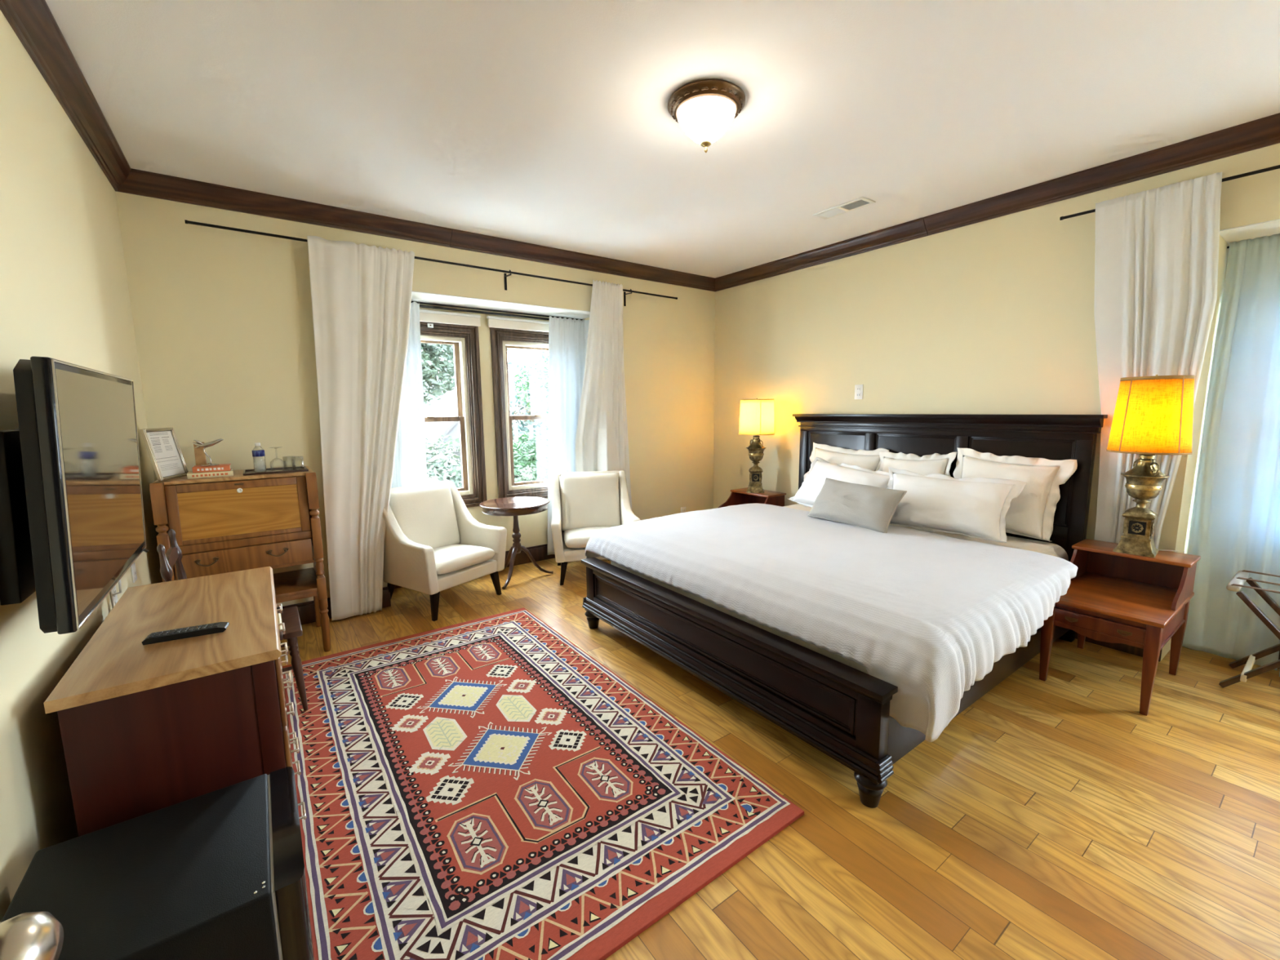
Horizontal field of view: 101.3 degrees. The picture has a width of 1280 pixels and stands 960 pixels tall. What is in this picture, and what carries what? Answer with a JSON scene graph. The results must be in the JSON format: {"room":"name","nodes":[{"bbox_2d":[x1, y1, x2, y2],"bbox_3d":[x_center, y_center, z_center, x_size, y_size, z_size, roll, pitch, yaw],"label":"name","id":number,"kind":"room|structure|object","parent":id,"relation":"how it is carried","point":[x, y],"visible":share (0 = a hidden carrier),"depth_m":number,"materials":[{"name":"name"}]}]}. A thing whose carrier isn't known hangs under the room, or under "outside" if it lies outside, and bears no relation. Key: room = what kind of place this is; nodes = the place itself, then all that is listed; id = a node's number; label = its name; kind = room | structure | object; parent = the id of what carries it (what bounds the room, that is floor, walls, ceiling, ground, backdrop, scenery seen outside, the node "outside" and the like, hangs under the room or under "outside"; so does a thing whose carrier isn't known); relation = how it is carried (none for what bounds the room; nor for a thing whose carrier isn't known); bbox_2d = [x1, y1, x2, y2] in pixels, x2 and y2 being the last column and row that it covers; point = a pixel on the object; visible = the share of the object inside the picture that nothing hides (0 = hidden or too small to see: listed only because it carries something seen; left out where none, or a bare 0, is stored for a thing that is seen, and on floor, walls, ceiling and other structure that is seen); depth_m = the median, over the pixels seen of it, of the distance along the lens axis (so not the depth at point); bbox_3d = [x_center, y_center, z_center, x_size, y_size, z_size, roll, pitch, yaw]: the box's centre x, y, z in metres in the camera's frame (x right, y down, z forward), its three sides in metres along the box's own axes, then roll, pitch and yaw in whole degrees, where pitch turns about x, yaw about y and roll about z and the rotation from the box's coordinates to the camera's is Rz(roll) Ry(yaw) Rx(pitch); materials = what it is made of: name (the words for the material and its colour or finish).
{"room":"hotel room","nodes":[
{"label":"hotel room","id":0,"kind":"room"},
{"bbox_2d":[0,911,63,959],"bbox_3d":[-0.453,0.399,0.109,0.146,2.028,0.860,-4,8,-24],"label":"door knob","id":1,"kind":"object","parent":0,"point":[33,935],"depth_m":0.47,"materials":[{"name":"silver metal"}]},
{"bbox_2d":[0,9,162,922],"bbox_3d":[-1.214,-0.017,0.677,0.150,2.740,6.837,-6,10,-36],"label":"wall","id":2,"kind":"structure","parent":0,"point":[64,296],"depth_m":1.61,"materials":[{"name":"beige paint"}]},
{"bbox_2d":[0,0,131,191],"bbox_3d":[-1.000,-1.308,0.388,0.084,0.108,6.187,-6,10,-36],"label":"trim","id":3,"kind":"structure","parent":2,"relation":"attached to","point":[32,21],"depth_m":1.96,"materials":[{"name":"brown wood"}]},
{"bbox_2d":[0,355,148,634],"bbox_3d":[-1.565,0.003,1.459,0.167,0.609,0.910,-6,10,-36],"label":"television","id":4,"kind":"object","parent":2,"relation":"attached to","point":[72,518],"visible":1,"depth_m":1.20,"materials":[{"name":"black plastic"}]},
{"bbox_2d":[110,585,118,608],"bbox_3d":[-2.049,0.461,2.047,0.008,0.118,0.072,-6,10,-36],"label":"wall outlet","id":5,"kind":"object","parent":2,"relation":"attached to","point":[113,598],"visible":0.44,"depth_m":2.03,"materials":[{"name":"white plastic"}]},
{"bbox_2d":[111,579,121,595],"bbox_3d":[-1.918,0.315,1.910,0.282,0.281,0.030,7,11,44],"label":"power cord","id":6,"kind":"object","parent":2,"relation":"attached to","point":[119,581],"visible":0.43,"depth_m":2.02,"materials":[{"name":"white plastic"}]},
{"bbox_2d":[130,561,137,582],"bbox_3d":[-2.290,0.399,2.374,0.008,0.118,0.072,-6,10,-36],"label":"wall outlet","id":7,"kind":"object","parent":2,"relation":"attached to","point":[133,569],"visible":0.75,"depth_m":2.36,"materials":[{"name":"white plastic"}]},
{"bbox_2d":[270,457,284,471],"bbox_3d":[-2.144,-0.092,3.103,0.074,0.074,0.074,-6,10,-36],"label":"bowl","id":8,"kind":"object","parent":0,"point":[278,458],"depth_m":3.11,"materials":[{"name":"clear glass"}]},
{"bbox_2d":[115,191,715,607],"bbox_3d":[-0.961,-0.567,4.709,5.044,2.740,0.550,-6,10,-36],"label":"wall","id":9,"kind":"structure","parent":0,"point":[223,322],"depth_m":3.40,"materials":[{"name":"beige paint"}]},
{"bbox_2d":[115,168,452,247],"bbox_3d":[-2.108,-1.696,3.329,1.780,0.108,0.084,-6,10,-36],"label":"trim","id":10,"kind":"structure","parent":9,"relation":"attached to","point":[139,182],"depth_m":3.23,"materials":[{"name":"brown wood"}]},
{"bbox_2d":[276,586,391,624],"bbox_3d":[-2.328,0.912,3.543,1.181,0.150,0.018,-6,10,-36],"label":"baseboard","id":11,"kind":"structure","parent":9,"relation":"attached to","point":[306,611],"depth_m":3.59,"materials":[{"name":"brown wood"}]},
{"bbox_2d":[184,219,677,306],"bbox_3d":[-1.125,-1.556,4.043,3.608,0.142,0.121,-6,10,-36],"label":"curtain rod","id":12,"kind":"object","parent":9,"relation":"attached to","point":[630,291],"visible":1,"depth_m":3.86,"materials":[{"name":"black metal"}]},
{"bbox_2d":[306,235,414,620],"bbox_3d":[-1.837,-0.312,3.619,0.694,2.517,0.050,-6,10,-36],"label":"drape","id":13,"kind":"object","parent":12,"relation":"hanging from","point":[361,294],"visible":1,"depth_m":3.56,"materials":[{"name":"fabric"}]},
{"bbox_2d":[575,280,631,508],"bbox_3d":[-0.355,-0.490,4.804,0.560,2.511,0.302,0,8,1],"label":"drape","id":14,"kind":"object","parent":12,"relation":"hanging from","point":[602,440],"visible":0.69,"depth_m":4.77,"materials":[{"name":"fabric"}]},
{"bbox_2d":[419,309,480,326],"bbox_3d":[-1.687,-1.306,4.180,0.842,0.091,0.030,-6,10,-36],"label":"roller shade","id":15,"kind":"object","parent":9,"relation":"attached to","point":[428,316],"visible":0.53,"depth_m":4.27,"materials":[{"name":"beige fabric"}]},
{"bbox_2d":[419,321,487,507],"bbox_3d":[-1.743,-0.512,4.349,0.850,1.545,0.140,-6,10,-36],"label":"window","id":16,"kind":"structure","parent":9,"relation":"attached to","point":[464,340],"depth_m":4.49,"materials":[{"name":"brown wood"}]},
{"bbox_2d":[427,323,433,328],"bbox_3d":[-1.679,-1.238,4.206,0.043,0.030,0.013,-6,10,-36],"label":"clip","id":17,"kind":"object","parent":16,"relation":"attached to","point":[429,325],"visible":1,"depth_m":4.20,"materials":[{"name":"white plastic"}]},
{"bbox_2d":[394,543,555,588],"bbox_3d":[-1.313,0.736,4.763,1.909,0.150,0.018,-6,10,-36],"label":"baseboard","id":18,"kind":"structure","parent":9,"relation":"attached to","point":[539,553],"depth_m":4.97,"materials":[{"name":"brown wood"}]},
{"bbox_2d":[419,304,549,319],"bbox_3d":[-1.261,-1.391,4.372,1.906,0.025,0.019,-6,10,-36],"label":"curtain rod","id":19,"kind":"object","parent":9,"relation":"attached to","point":[420,305],"visible":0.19,"depth_m":4.33,"materials":[{"name":"black metal"}]},
{"bbox_2d":[391,302,426,488],"bbox_3d":[-1.875,-0.260,4.113,0.394,2.211,0.130,-6,10,-36],"label":"sheer curtain","id":20,"kind":"object","parent":19,"relation":"hanging from","point":[410,468],"visible":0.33,"depth_m":4.12,"materials":[{"name":"white fabric"}]},
{"bbox_2d":[547,315,589,555],"bbox_3d":[-0.631,-0.378,4.892,0.445,2.211,0.305,-6,10,-36],"label":"sheer curtain","id":21,"kind":"object","parent":19,"relation":"hanging from","point":[567,338],"visible":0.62,"depth_m":4.89,"materials":[{"name":"white fabric"}]},
{"bbox_2d":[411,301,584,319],"bbox_3d":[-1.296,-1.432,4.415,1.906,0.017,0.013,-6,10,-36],"label":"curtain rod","id":22,"kind":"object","parent":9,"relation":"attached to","point":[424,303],"visible":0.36,"depth_m":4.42,"materials":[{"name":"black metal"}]},
{"bbox_2d":[487,315,549,332],"bbox_3d":[-0.947,-1.385,4.712,0.857,0.091,0.030,-6,10,-36],"label":"roller shade","id":23,"kind":"object","parent":9,"relation":"attached to","point":[493,322],"visible":0.58,"depth_m":4.61,"materials":[{"name":"beige fabric"}]},
{"bbox_2d":[489,327,549,497],"bbox_3d":[-0.967,-0.596,4.907,0.850,1.545,0.140,-6,10,-36],"label":"window","id":24,"kind":"structure","parent":9,"relation":"attached to","point":[501,339],"depth_m":4.70,"materials":[{"name":"brown wood"}]},
{"bbox_2d":[449,228,715,291],"bbox_3d":[-0.289,-1.892,4.637,2.711,0.108,0.084,-6,10,-36],"label":"trim","id":25,"kind":"structure","parent":9,"relation":"attached to","point":[464,240],"depth_m":4.43,"materials":[{"name":"brown wood"}]},
{"bbox_2d":[680,506,686,512],"bbox_3d":[0.458,0.341,5.517,0.072,0.118,0.008,-6,10,-36],"label":"wall outlet","id":26,"kind":"object","parent":9,"relation":"attached to","point":[683,509],"visible":0.47,"depth_m":5.51,"materials":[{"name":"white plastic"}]},
{"bbox_2d":[44,0,1279,278],"bbox_3d":[0.838,-1.651,2.002,5.194,0.100,6.887,-6,10,-36],"label":"ceiling","id":27,"kind":"structure","parent":0,"point":[549,123],"depth_m":2.25,"materials":[{"name":"white paint"}]},
{"bbox_2d":[667,79,745,152],"bbox_3d":[0.286,-1.528,2.276,0.332,0.206,0.332,-6,10,-36],"label":"ceiling light","id":28,"kind":"object","parent":27,"relation":"attached to","point":[704,109],"visible":1,"depth_m":2.19,"materials":[{"name":"white glass"}]},
{"bbox_2d":[813,196,875,219],"bbox_3d":[1.351,-1.803,3.488,0.148,0.008,0.370,-6,10,-36],"label":"ceiling vent","id":29,"kind":"object","parent":27,"relation":"in","point":[862,202],"visible":1,"depth_m":3.47,"materials":[{"name":"white plastic"}]},
{"bbox_2d":[280,558,1279,959],"bbox_3d":[0.866,1.153,2.382,5.194,0.080,6.887,-6,10,-36],"label":"floor","id":30,"kind":"structure","parent":0,"point":[1054,818],"depth_m":1.83,"materials":[{"name":"brown wood"}]},
{"bbox_2d":[0,766,314,959],"bbox_3d":[-0.988,1.048,1.130,0.467,0.501,0.430,-6,10,-36],"label":"mini fridge","id":31,"kind":"object","parent":30,"relation":"on","point":[220,874],"visible":0.99,"depth_m":1.06,"materials":[{"name":"black metal"}]},
{"bbox_2d":[44,566,306,836],"bbox_3d":[-1.459,0.824,1.783,0.469,0.780,0.983,-6,10,-36],"label":"dresser","id":32,"kind":"object","parent":30,"relation":"on","point":[145,729],"visible":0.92,"depth_m":1.40,"materials":[{"name":"brown wood"}]},
{"bbox_2d":[141,622,229,644],"bbox_3d":[-1.340,0.450,1.554,0.192,0.020,0.048,-5,9,-28],"label":"remote control","id":33,"kind":"object","parent":32,"relation":"on","point":[219,627],"visible":1,"depth_m":1.54,"materials":[{"name":"black plastic"}]},
{"bbox_2d":[156,528,307,711],"bbox_3d":[-1.875,0.673,2.464,0.461,0.905,0.390,-6,10,-36],"label":"wooden chair","id":34,"kind":"object","parent":30,"relation":"on","point":[290,616],"visible":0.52,"depth_m":2.45,"materials":[{"name":"brown wood"}]},
{"bbox_2d":[149,466,331,652],"bbox_3d":[-2.298,0.501,3.092,0.714,1.084,0.520,-6,10,-36],"label":"secretary desk","id":35,"kind":"object","parent":30,"relation":"on","point":[237,522],"visible":0.77,"depth_m":2.90,"materials":[{"name":"brown wood"}]},
{"bbox_2d":[139,427,188,481],"bbox_3d":[-2.510,-0.140,2.780,0.066,0.269,0.256,-3,8,-15],"label":"picture frame","id":36,"kind":"object","parent":35,"relation":"on","point":[162,444],"visible":0.95,"depth_m":2.77,"materials":[{"name":"silver metal"}]},
{"bbox_2d":[193,442,206,465],"bbox_3d":[-2.469,-0.123,2.980,0.105,0.184,0.070,-6,10,-36],"label":"bookend","id":37,"kind":"object","parent":35,"relation":"on","point":[200,456],"visible":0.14,"depth_m":2.95,"materials":[{"name":"brown wood"}]},
{"bbox_2d":[186,468,233,479],"bbox_3d":[-2.374,-0.035,2.905,0.195,0.028,0.141,-7,10,-37],"label":"book","id":38,"kind":"object","parent":35,"relation":"on","point":[190,475],"visible":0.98,"depth_m":2.85,"materials":[{"name":"beige paper"}]},
{"bbox_2d":[191,472,227,477],"bbox_3d":[-2.333,-0.027,2.849,0.151,0.011,0.001,-7,10,-37],"label":"print","id":39,"kind":"object","parent":38,"relation":"on","point":[225,473],"depth_m":2.85},
{"bbox_2d":[191,463,231,472],"bbox_3d":[-2.370,-0.066,2.910,0.160,0.030,0.126,-6,9,-34],"label":"book","id":40,"kind":"object","parent":38,"relation":"on","point":[224,467],"visible":1,"depth_m":2.86,"materials":[{"name":"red paper"}]},
{"bbox_2d":[192,438,223,466],"bbox_3d":[-2.378,-0.153,2.896,0.112,0.146,0.086,-1,8,-1],"label":"bird sculpture","id":41,"kind":"object","parent":40,"relation":"on","point":[197,443],"visible":1,"depth_m":2.88,"materials":[{"name":"silver metal"}]},
{"bbox_2d":[196,467,223,471],"bbox_3d":[-2.338,-0.059,2.856,0.112,0.012,0.001,-6,9,-35],"label":"print","id":42,"kind":"object","parent":40,"relation":"on","point":[215,468],"depth_m":2.86},
{"bbox_2d":[243,466,308,475],"bbox_3d":[-2.152,-0.055,3.103,0.310,0.012,0.240,-6,10,-36],"label":"serving tray","id":43,"kind":"object","parent":35,"relation":"on","point":[247,472],"visible":1,"depth_m":3.08,"materials":[{"name":"brown wood"}]},
{"bbox_2d":[251,442,266,472],"bbox_3d":[-2.201,-0.130,3.032,0.060,0.170,0.060,-6,10,-36],"label":"water bottle","id":44,"kind":"object","parent":43,"relation":"on","point":[255,452],"visible":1,"depth_m":3.01,"materials":[{"name":"clear plastic"}]},
{"bbox_2d":[269,446,284,471],"bbox_3d":[-2.144,-0.124,3.099,0.074,0.139,0.074,-6,10,-36],"label":"wine glass","id":45,"kind":"object","parent":43,"relation":"on","point":[275,447],"visible":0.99,"depth_m":3.11,"materials":[{"name":"clear glass"}]},
{"bbox_2d":[282,456,295,470],"bbox_3d":[-2.110,-0.102,3.158,0.063,0.079,0.063,-6,10,-36],"label":"tumbler","id":46,"kind":"object","parent":43,"relation":"on","point":[282,456],"visible":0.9,"depth_m":3.15,"materials":[{"name":"clear glass"}]},
{"bbox_2d":[290,456,303,470],"bbox_3d":[-2.051,-0.101,3.145,0.063,0.079,0.063,-6,10,-36],"label":"tumbler","id":47,"kind":"object","parent":43,"relation":"on","point":[293,468],"visible":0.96,"depth_m":3.14,"materials":[{"name":"clear glass"}]},
{"bbox_2d":[272,567,317,603],"bbox_3d":[-2.298,0.662,3.116,0.656,0.050,0.495,-6,10,-36],"label":"shelf","id":48,"kind":"object","parent":35,"relation":"attached to","point":[291,585],"depth_m":3.15,"materials":[{"name":"brown wood"}]},
{"bbox_2d":[382,480,506,621],"bbox_3d":[-1.505,0.486,3.956,0.670,0.866,0.736,4,9,32],"label":"armchair","id":49,"kind":"object","parent":30,"relation":"on","point":[433,544],"visible":0.95,"depth_m":3.88,"materials":[{"name":"fabric"}]},
{"bbox_2d":[389,483,460,548],"bbox_3d":[-1.636,0.302,4.013,0.167,0.490,0.536,4,9,32],"label":"backrest","id":50,"kind":"object","parent":49,"relation":"on","point":[429,515],"depth_m":3.99,"materials":[{"name":"fabric"}]},
{"bbox_2d":[433,543,497,574],"bbox_3d":[-1.452,0.582,3.936,0.530,0.134,0.514,4,9,32],"label":"seat cushion","id":51,"kind":"object","parent":49,"relation":"on","point":[450,558],"depth_m":3.86,"materials":[{"name":"fabric"}]},
{"bbox_2d":[479,496,553,589],"bbox_3d":[-1.048,0.512,4.467,0.581,0.660,0.582,-6,10,-36],"label":"side table","id":52,"kind":"object","parent":30,"relation":"on","point":[515,506],"visible":0.98,"depth_m":4.38,"materials":[{"name":"brown wood"}]},
{"bbox_2d":[282,607,804,959],"bbox_3d":[-0.717,1.117,2.409,1.452,0.014,2.422,-6,10,-36],"label":"rug","id":53,"kind":"object","parent":30,"relation":"on","point":[487,788],"visible":0.99,"depth_m":1.92,"materials":[{"name":"red carpet"}]},
{"bbox_2d":[551,470,640,585],"bbox_3d":[-0.415,0.388,4.600,0.736,0.866,0.670,-2,8,-11],"label":"armchair","id":54,"kind":"object","parent":30,"relation":"on","point":[584,504],"visible":0.76,"depth_m":4.66,"materials":[{"name":"fabric"}]},
{"bbox_2d":[562,526,611,547],"bbox_3d":[-0.402,0.487,4.553,0.514,0.134,0.530,-2,8,-11],"label":"seat cushion","id":55,"kind":"object","parent":54,"relation":"on","point":[572,536],"depth_m":4.38,"materials":[{"name":"fabric"}]},
{"bbox_2d":[559,472,621,530],"bbox_3d":[-0.446,0.193,4.725,0.536,0.490,0.167,-2,8,-11],"label":"backrest","id":56,"kind":"object","parent":54,"relation":"on","point":[586,500],"depth_m":4.68,"materials":[{"name":"fabric"}]},
{"bbox_2d":[718,487,786,507],"bbox_3d":[0.931,0.449,4.855,0.697,0.650,0.468,-6,10,-36],"label":"nightstand","id":57,"kind":"object","parent":30,"relation":"on","point":[738,496],"visible":0.09,"depth_m":5.02,"materials":[{"name":"brown wood"}]},
{"bbox_2d":[738,398,774,493],"bbox_3d":[1.079,-0.321,4.872,0.321,0.867,0.321,-3,8,-15],"label":"table lamp","id":58,"kind":"object","parent":57,"relation":"on","point":[757,416],"visible":1,"depth_m":4.75,"materials":[{"name":"yellow fabric"}]},
{"bbox_2d":[730,487,786,497],"bbox_3d":[1.108,0.116,4.941,0.252,0.018,0.468,-6,10,-36],"label":"shelf","id":59,"kind":"object","parent":57,"relation":"attached to","point":[768,494],"depth_m":4.83,"materials":[{"name":"brown wood"}]},
{"bbox_2d":[581,413,1107,808],"bbox_3d":[1.132,0.297,3.270,2.332,1.372,2.135,-6,10,-36],"label":"bed","id":60,"kind":"object","parent":30,"relation":"on","point":[841,710],"visible":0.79,"depth_m":2.69,"materials":[{"name":"brown wood"}]},
{"bbox_2d":[610,503,1068,674],"bbox_3d":[1.176,0.525,3.303,2.075,0.312,1.920,-6,10,-36],"label":"mattress","id":61,"kind":"object","parent":60,"relation":"on","point":[1050,548],"visible":0.17,"depth_m":3.02,"materials":[{"name":"fabric"}]},
{"bbox_2d":[585,502,1078,742],"bbox_3d":[0.945,0.519,3.132,1.618,0.366,2.356,-6,10,-36],"label":"duvet","id":62,"kind":"object","parent":61,"relation":"on","point":[928,615],"visible":0.98,"depth_m":2.39,"materials":[{"name":"fabric"}]},
{"bbox_2d":[807,477,906,533],"bbox_3d":[1.423,0.164,3.501,0.228,0.283,0.617,-6,9,-33],"label":"cushion","id":63,"kind":"object","parent":62,"relation":"on","point":[864,506],"visible":0.98,"depth_m":3.41,"materials":[{"name":"grey fabric"}]},
{"bbox_2d":[788,457,889,507],"bbox_3d":[1.509,0.065,3.935,0.323,0.406,0.807,-4,9,-25],"label":"pillow","id":64,"kind":"object","parent":61,"relation":"on","point":[820,468],"visible":0.52,"depth_m":3.99,"materials":[{"name":"white fabric"}]},
{"bbox_2d":[804,442,888,479],"bbox_3d":[1.620,-0.030,4.247,0.213,0.510,0.713,-7,10,-37],"label":"pillow","id":65,"kind":"object","parent":61,"relation":"on","point":[868,460],"visible":0.27,"depth_m":4.20,"materials":[{"name":"fabric"}]},
{"bbox_2d":[878,450,956,475],"bbox_3d":[1.945,0.029,3.778,0.220,0.489,0.565,-7,10,-40],"label":"pillow","id":66,"kind":"object","parent":61,"relation":"on","point":[935,463],"visible":0.33,"depth_m":3.73,"materials":[{"name":"fabric"}]},
{"bbox_2d":[887,466,1026,542],"bbox_3d":[1.917,0.143,3.306,0.791,0.380,0.268,7,11,44],"label":"pillow","id":67,"kind":"object","parent":61,"relation":"on","point":[977,508],"visible":0.88,"depth_m":3.21,"materials":[{"name":"white fabric"}]},
{"bbox_2d":[952,448,1077,541],"bbox_3d":[2.285,0.074,3.302,0.213,0.517,0.685,-7,10,-42],"label":"pillow","id":68,"kind":"object","parent":61,"relation":"on","point":[1031,513],"visible":0.55,"depth_m":3.16,"materials":[{"name":"fabric"}]},
{"bbox_2d":[1039,538,1200,715],"bbox_3d":[2.481,0.720,2.739,0.697,0.650,0.468,-6,10,-36],"label":"nightstand","id":69,"kind":"object","parent":30,"relation":"on","point":[1137,601],"visible":0.91,"depth_m":2.67,"materials":[{"name":"brown wood"}]},
{"bbox_2d":[1071,538,1200,568],"bbox_3d":[2.658,0.388,2.825,0.252,0.018,0.468,-6,10,-36],"label":"shelf","id":70,"kind":"object","parent":69,"relation":"attached to","point":[1187,561],"depth_m":2.75,"materials":[{"name":"brown wood"}]},
{"bbox_2d":[1106,374,1195,557],"bbox_3d":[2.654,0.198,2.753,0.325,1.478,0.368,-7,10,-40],"label":"table lamp","id":71,"kind":"object","parent":69,"relation":"on","point":[1153,415],"depth_m":2.65,"materials":[{"name":"yellow fabric"}]},
{"bbox_2d":[1218,569,1279,688],"bbox_3d":[3.213,0.789,2.527,0.397,0.544,0.531,-6,10,-36],"label":"luggage rack","id":72,"kind":"object","parent":30,"relation":"on","point":[1237,581],"visible":1,"depth_m":2.62,"materials":[{"name":"brown wood"}]},
{"bbox_2d":[713,142,1279,660],"bbox_3d":[2.866,-0.411,3.273,0.550,2.740,6.287,-6,10,-36],"label":"wall","id":73,"kind":"structure","parent":0,"point":[995,316],"depth_m":3.68,"materials":[{"name":"beige paint"}]},
{"bbox_2d":[715,217,928,291],"bbox_3d":[1.383,-1.900,4.569,0.084,0.108,2.157,-6,10,-36],"label":"trim","id":74,"kind":"structure","parent":73,"relation":"attached to","point":[915,228],"depth_m":4.31,"materials":[{"name":"brown wood"}]},
{"bbox_2d":[854,384,863,399],"bbox_3d":[1.776,-0.715,4.263,0.008,0.118,0.072,-6,10,-36],"label":"wall outlet","id":75,"kind":"object","parent":73,"relation":"attached to","point":[858,388],"visible":1,"depth_m":4.26,"materials":[{"name":"white plastic"}]},
{"bbox_2d":[923,112,1279,235],"bbox_3d":[3.202,-1.581,2.085,0.084,0.108,4.027,-6,10,-36],"label":"trim","id":76,"kind":"structure","parent":73,"relation":"attached to","point":[1262,132],"depth_m":2.86,"materials":[{"name":"brown wood"}]},
{"bbox_2d":[1075,631,1162,662],"bbox_3d":[1.861,0.759,4.357,0.018,0.150,3.568,-6,10,-36],"label":"baseboard","id":77,"kind":"structure","parent":73,"relation":"attached to","point":[1129,649],"depth_m":3.06,"materials":[{"name":"brown wood"}]},
{"bbox_2d":[1059,164,1279,220],"bbox_3d":[3.222,-1.336,2.061,0.121,0.139,2.539,-6,10,-36],"label":"curtain rod","id":78,"kind":"object","parent":73,"relation":"attached to","point":[1277,166],"visible":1,"depth_m":2.50,"materials":[{"name":"black metal"}]},
{"bbox_2d":[1093,172,1222,549],"bbox_3d":[2.714,-0.329,2.884,0.082,2.384,0.511,-6,10,-36],"label":"drape","id":79,"kind":"object","parent":78,"relation":"hanging from","point":[1157,250],"visible":0.58,"depth_m":2.79,"materials":[{"name":"fabric"}]},
{"bbox_2d":[1219,218,1279,244],"bbox_3d":[3.753,-1.144,1.799,0.398,0.005,2.368,-6,10,-36],"label":"trim","id":80,"kind":"structure","parent":73,"relation":"attached to","point":[1269,228],"depth_m":2.63,"materials":[{"name":"white paint"}]},
{"label":"outside","id":81,"kind":"structure","parent":0,"visible":0},
{"bbox_3d":[-1.105,3.554,18.389,100.000,0.100,150.000,-6,10,-36],"label":"ground","id":82,"kind":"structure","parent":81,"visible":0},
{"bbox_2d":[420,342,455,404],"bbox_3d":[-5.472,-0.413,12.300,3.342,9.304,2.437,-3,8,-19],"label":"tree","id":83,"kind":"object","parent":82,"relation":"on","point":[433,371],"visible":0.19,"depth_m":12.07,"materials":[{"name":"green plant"}]},
{"bbox_2d":[425,434,462,488],"bbox_3d":[-3.728,1.965,8.957,3.199,5.455,2.922,3,8,24],"label":"tree","id":84,"kind":"object","parent":82,"relation":"on","point":[452,473],"visible":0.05,"depth_m":8.33,"materials":[{"name":"green plant"}]},
{"bbox_2d":[435,345,519,371],"bbox_3d":[-9.650,-3.247,25.981,9.746,11.327,6.185,-6,10,-36],"label":"tree","id":85,"kind":"object","parent":82,"relation":"on","point":[513,363],"visible":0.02,"depth_m":26.99,"materials":[{"name":"green plant"}]},
{"bbox_2d":[423,369,547,480],"bbox_3d":[-6.722,-0.330,18.055,6.600,7.800,5.335,-6,10,-36],"label":"house","id":86,"kind":"structure","parent":82,"relation":"on","point":[446,406],"depth_m":16.49,"materials":[{"name":"white"}]},
{"bbox_2d":[509,351,549,474],"bbox_3d":[-1.869,-0.377,16.334,5.324,8.075,3.953,-6,10,-36],"label":"tree","id":87,"kind":"object","parent":82,"relation":"on","point":[539,425],"visible":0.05,"depth_m":14.81,"materials":[{"name":"green plant"}]},
{"bbox_2d":[512,355,549,482],"bbox_3d":[-1.634,0.796,11.537,3.313,7.036,3.170,1,8,14],"label":"tree","id":88,"kind":"object","parent":82,"relation":"on","point":[534,462],"visible":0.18,"depth_m":10.79,"materials":[{"name":"green plant"}]},
{"bbox_3d":[3.863,-1.133,1.881,0.012,0.012,2.366,-6,10,-36],"label":"curtain rod","id":89,"kind":"object","parent":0,"visible":0},
{"bbox_2d":[1182,233,1279,670],"bbox_3d":[3.259,-0.138,2.790,0.083,2.261,0.391,-6,10,-36],"label":"sheer curtain","id":90,"kind":"object","parent":89,"relation":"hanging from","point":[1235,526],"visible":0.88,"depth_m":2.82,"materials":[{"name":"white fabric"}]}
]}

